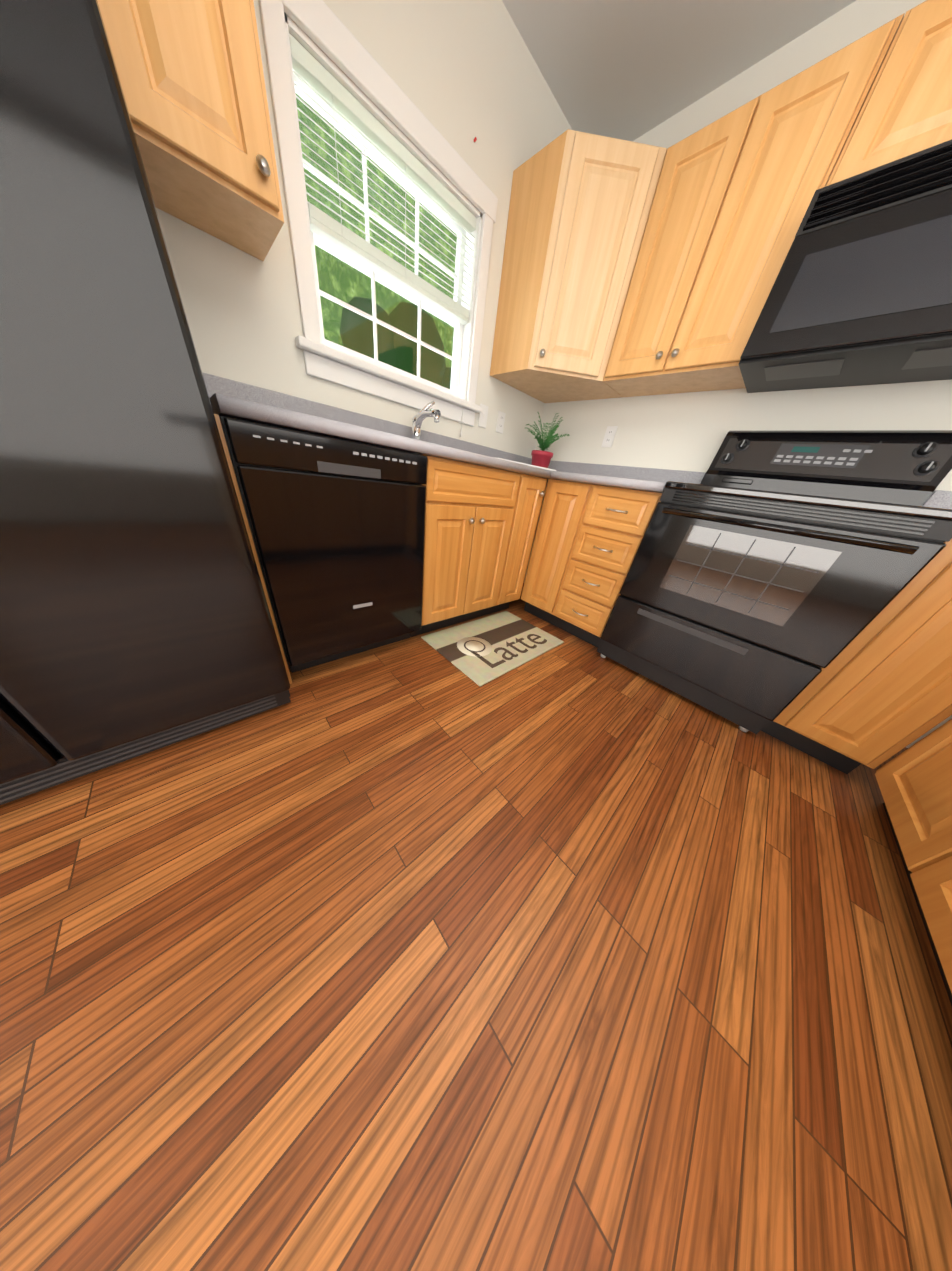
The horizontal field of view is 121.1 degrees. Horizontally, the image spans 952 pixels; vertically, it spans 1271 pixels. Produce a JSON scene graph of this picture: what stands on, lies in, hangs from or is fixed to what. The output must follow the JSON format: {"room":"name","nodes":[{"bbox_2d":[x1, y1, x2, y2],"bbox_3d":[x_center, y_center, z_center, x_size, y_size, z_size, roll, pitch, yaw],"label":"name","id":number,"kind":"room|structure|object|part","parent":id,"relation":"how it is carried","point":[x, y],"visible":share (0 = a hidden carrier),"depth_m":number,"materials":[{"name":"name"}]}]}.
{"room":"kitchen","nodes":[
{"label":"kitchen","id":0,"kind":"room"},
{"bbox_2d":[156,0,571,458],"bbox_3d":[-1.536,-0.978,0.479,5.750,2.440,0.150,-19,40,-39],"label":"wall","id":1,"kind":"structure","parent":0,"point":[462,74],"depth_m":1.06,"materials":[{"name":"white paint"}]},
{"bbox_2d":[97,0,283,260],"bbox_3d":[-0.704,-1.533,0.571,0.306,0.745,0.350,-19,40,-39],"label":"upper cabinet","id":2,"kind":"object","parent":1,"relation":"attached to","point":[191,76],"visible":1,"depth_m":0.63,"materials":[{"name":"brown wood"}]},
{"bbox_2d":[259,0,497,425],"bbox_3d":[-0.351,-1.647,1.264,1.014,0.889,0.205,-19,40,-39],"label":"window","id":3,"kind":"structure","parent":1,"relation":"in","point":[321,25],"depth_m":1.11,"materials":[{"name":"white wood"}]},
{"bbox_3d":[-0.384,-1.684,1.287,0.794,0.684,0.070,-19,40,-39],"label":"window sash","id":4,"kind":"part","parent":3,"relation":"part of","materials":[{"name":"white wood"}]},
{"bbox_2d":[289,34,478,436],"bbox_3d":[-0.338,-1.562,1.284,0.784,0.876,0.098,-19,40,-39],"label":"window blinds","id":5,"kind":"object","parent":3,"relation":"attached to","point":[312,71],"visible":0.88,"depth_m":1.08,"materials":[{"name":"white plastic"}]},
{"bbox_2d":[478,404,488,427],"bbox_3d":[0.051,-1.448,1.776,0.072,0.116,0.011,-19,40,-39],"label":"outlet","id":6,"kind":"object","parent":1,"relation":"attached to","point":[483,415],"visible":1,"depth_m":1.77,"materials":[{"name":"white plastic"}]},
{"bbox_2d":[496,411,505,433],"bbox_3d":[0.174,-1.493,1.884,0.072,0.116,0.007,-19,40,-39],"label":"outlet","id":7,"kind":"object","parent":1,"relation":"attached to","point":[500,422],"visible":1,"depth_m":1.88,"materials":[{"name":"white plastic"}]},
{"bbox_2d":[0,583,951,1270],"bbox_3d":[-0.266,1.110,-0.259,6.000,0.060,4.700,-19,40,-39],"label":"floor","id":8,"kind":"structure","parent":0,"point":[420,953],"depth_m":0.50,"materials":[{"name":"brown wood"}]},
{"bbox_2d":[0,0,290,804],"bbox_3d":[-1.102,-0.516,0.468,0.903,1.772,0.838,-19,40,-39],"label":"refrigerator","id":9,"kind":"object","parent":8,"relation":"on","point":[135,619],"visible":1,"depth_m":0.50,"materials":[{"name":"black metal"}]},
{"bbox_2d":[214,414,291,683],"bbox_3d":[-0.905,-0.309,1.063,0.015,0.876,0.597,-19,40,-39],"label":"cabinet end panel","id":10,"kind":"object","parent":8,"relation":"on","point":[224,444],"visible":0.14,"depth_m":0.81,"materials":[{"name":"brown wood"}]},
{"bbox_2d":[219,416,426,672],"bbox_3d":[-0.661,-0.377,1.238,0.592,0.869,0.622,-19,40,-39],"label":"dishwasher","id":11,"kind":"object","parent":8,"relation":"on","point":[337,527],"visible":1,"depth_m":0.95,"materials":[{"name":"black metal"}]},
{"bbox_2d":[410,454,546,636],"bbox_3d":[-0.132,-0.566,1.702,0.860,0.876,0.645,-19,40,-39],"label":"base cabinet","id":12,"kind":"object","parent":8,"relation":"on","point":[481,522],"visible":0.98,"depth_m":1.42,"materials":[{"name":"brown wood"}]},
{"bbox_2d":[202,372,705,492],"bbox_3d":[0.126,-0.818,1.303,2.055,0.267,1.235,-19,40,-39],"label":"countertop","id":13,"kind":"structure","parent":12,"relation":"on","point":[229,398],"depth_m":1.17,"materials":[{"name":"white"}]},
{"bbox_2d":[412,401,440,439],"bbox_3d":[-0.246,-1.097,1.402,0.106,0.221,0.228,-19,40,-39],"label":"faucet","id":14,"kind":"object","parent":13,"relation":"on","point":[421,415],"visible":0.83,"depth_m":1.40,"materials":[{"name":"silver metal"}]},
{"bbox_2d":[494,457,555,470],"bbox_3d":[0.215,-1.008,1.582,0.450,0.010,0.290,-13,36,-32],"label":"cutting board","id":15,"kind":"object","parent":13,"relation":"on","point":[529,465],"visible":0.25,"depth_m":1.49,"materials":[{"name":"white"}]},
{"bbox_2d":[525,412,569,467],"bbox_3d":[0.478,-1.317,1.847,0.267,0.342,0.286,-19,40,-39],"label":"potted plant","id":16,"kind":"object","parent":13,"relation":"on","point":[540,458],"visible":1,"depth_m":1.83,"materials":[{"name":"green plant"}]},
{"bbox_2d":[421,611,563,685],"bbox_3d":[0.123,0.025,1.620,0.740,0.013,0.500,-19,40,-39],"label":"kitchen mat","id":17,"kind":"object","parent":8,"relation":"on","point":[485,637],"visible":1,"depth_m":1.56,"materials":[{"name":"beige fabric"}]},
{"bbox_2d":[470,634,546,667],"bbox_3d":[0.210,0.061,1.573,0.508,0.001,0.180,-19,40,-39],"label":"lettering","id":18,"kind":"object","parent":17,"relation":"on","point":[487,662],"visible":1,"depth_m":1.53,"materials":[{"name":"brown fabric"}]},
{"bbox_2d":[521,479,661,647],"bbox_3d":[0.782,-0.479,1.794,0.650,0.876,0.633,-19,40,-39],"label":"base cabinet","id":19,"kind":"object","parent":8,"relation":"on","point":[587,540],"visible":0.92,"depth_m":1.55,"materials":[{"name":"brown wood"}]},
{"bbox_2d":[597,430,951,733],"bbox_3d":[1.241,-0.296,1.272,0.714,1.204,0.754,-19,40,-39],"label":"range","id":20,"kind":"object","parent":8,"relation":"on","point":[770,575],"visible":1,"depth_m":1.07,"materials":[{"name":"black metal"}]},
{"bbox_2d":[761,539,951,773],"bbox_3d":[1.601,0.069,1.072,0.645,0.876,0.283,-19,40,-39],"label":"base cabinet","id":21,"kind":"object","parent":8,"relation":"on","point":[875,692],"visible":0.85,"depth_m":0.91,"materials":[{"name":"brown wood"}]},
{"bbox_2d":[875,719,951,858],"bbox_3d":[1.602,0.457,0.410,0.480,0.876,0.879,-19,40,-39],"label":"base cabinet","id":22,"kind":"object","parent":8,"relation":"on","point":[914,781],"depth_m":0.78,"materials":[{"name":"brown wood"}]},
{"bbox_2d":[902,835,951,1005],"bbox_3d":[1.098,0.642,-0.036,0.916,0.876,0.899,-19,40,-39],"label":"base cabinet","id":23,"kind":"object","parent":8,"relation":"on","point":[928,871],"depth_m":0.61,"materials":[{"name":"brown wood"}]},
{"bbox_2d":[922,490,951,508],"bbox_3d":[1.453,0.055,0.036,2.162,0.143,1.298,-19,40,-39],"label":"countertop","id":24,"kind":"structure","parent":23,"relation":"on","point":[939,499],"depth_m":1.05,"materials":[{"name":"grey stone"}]},
{"bbox_2d":[502,0,855,140],"bbox_3d":[0.062,-1.028,-1.512,6.000,0.060,4.700,-19,40,-39],"label":"ceiling","id":25,"kind":"structure","parent":0,"point":[630,70],"depth_m":1.11,"materials":[{"name":"white paint"}]},
{"bbox_2d":[524,0,951,747],"bbox_3d":[2.001,-0.700,0.929,0.150,2.440,4.300,-19,40,-39],"label":"wall","id":26,"kind":"structure","parent":0,"point":[686,432],"depth_m":1.28,"materials":[{"name":"white paint"}]},
{"bbox_2d":[490,129,666,402],"bbox_3d":[0.559,-1.889,1.509,0.608,0.745,0.608,-19,40,-39],"label":"upper cabinet","id":27,"kind":"object","parent":26,"relation":"attached to","point":[580,205],"visible":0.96,"depth_m":1.32,"materials":[{"name":"brown wood"}]},
{"bbox_2d":[601,426,617,446],"bbox_3d":[0.900,-1.341,1.816,0.007,0.116,0.072,-19,40,-39],"label":"electrical outlet","id":28,"kind":"object","parent":26,"relation":"attached to","point":[609,436],"visible":1,"depth_m":1.81,"materials":[{"name":"white plastic"}]},
{"bbox_2d":[603,13,904,396],"bbox_3d":[1.067,-1.645,1.225,0.350,0.745,0.625,-19,40,-39],"label":"upper cabinet","id":29,"kind":"object","parent":26,"relation":"attached to","point":[737,188],"visible":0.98,"depth_m":1.08,"materials":[{"name":"brown wood"}]},
{"bbox_2d":[826,0,951,185],"bbox_3d":[1.558,-1.502,0.714,0.350,0.348,0.758,-19,40,-39],"label":"upper cabinet","id":30,"kind":"object","parent":26,"relation":"attached to","point":[906,110],"visible":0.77,"depth_m":0.79,"materials":[{"name":"brown wood"}]},
{"bbox_2d":[739,139,951,392],"bbox_3d":[1.484,-1.164,0.887,0.413,0.416,0.754,-19,40,-39],"label":"microwave","id":31,"kind":"object","parent":30,"relation":"attached to","point":[860,293],"visible":1,"depth_m":0.87,"materials":[{"name":"black metal"}]},
{"label":"outside","id":32,"kind":"structure","parent":0,"visible":0},
{"bbox_2d":[296,94,456,388],"bbox_3d":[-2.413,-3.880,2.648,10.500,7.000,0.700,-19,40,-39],"label":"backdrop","id":33,"kind":"structure","parent":32,"point":[381,331],"depth_m":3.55,"materials":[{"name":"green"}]}
]}

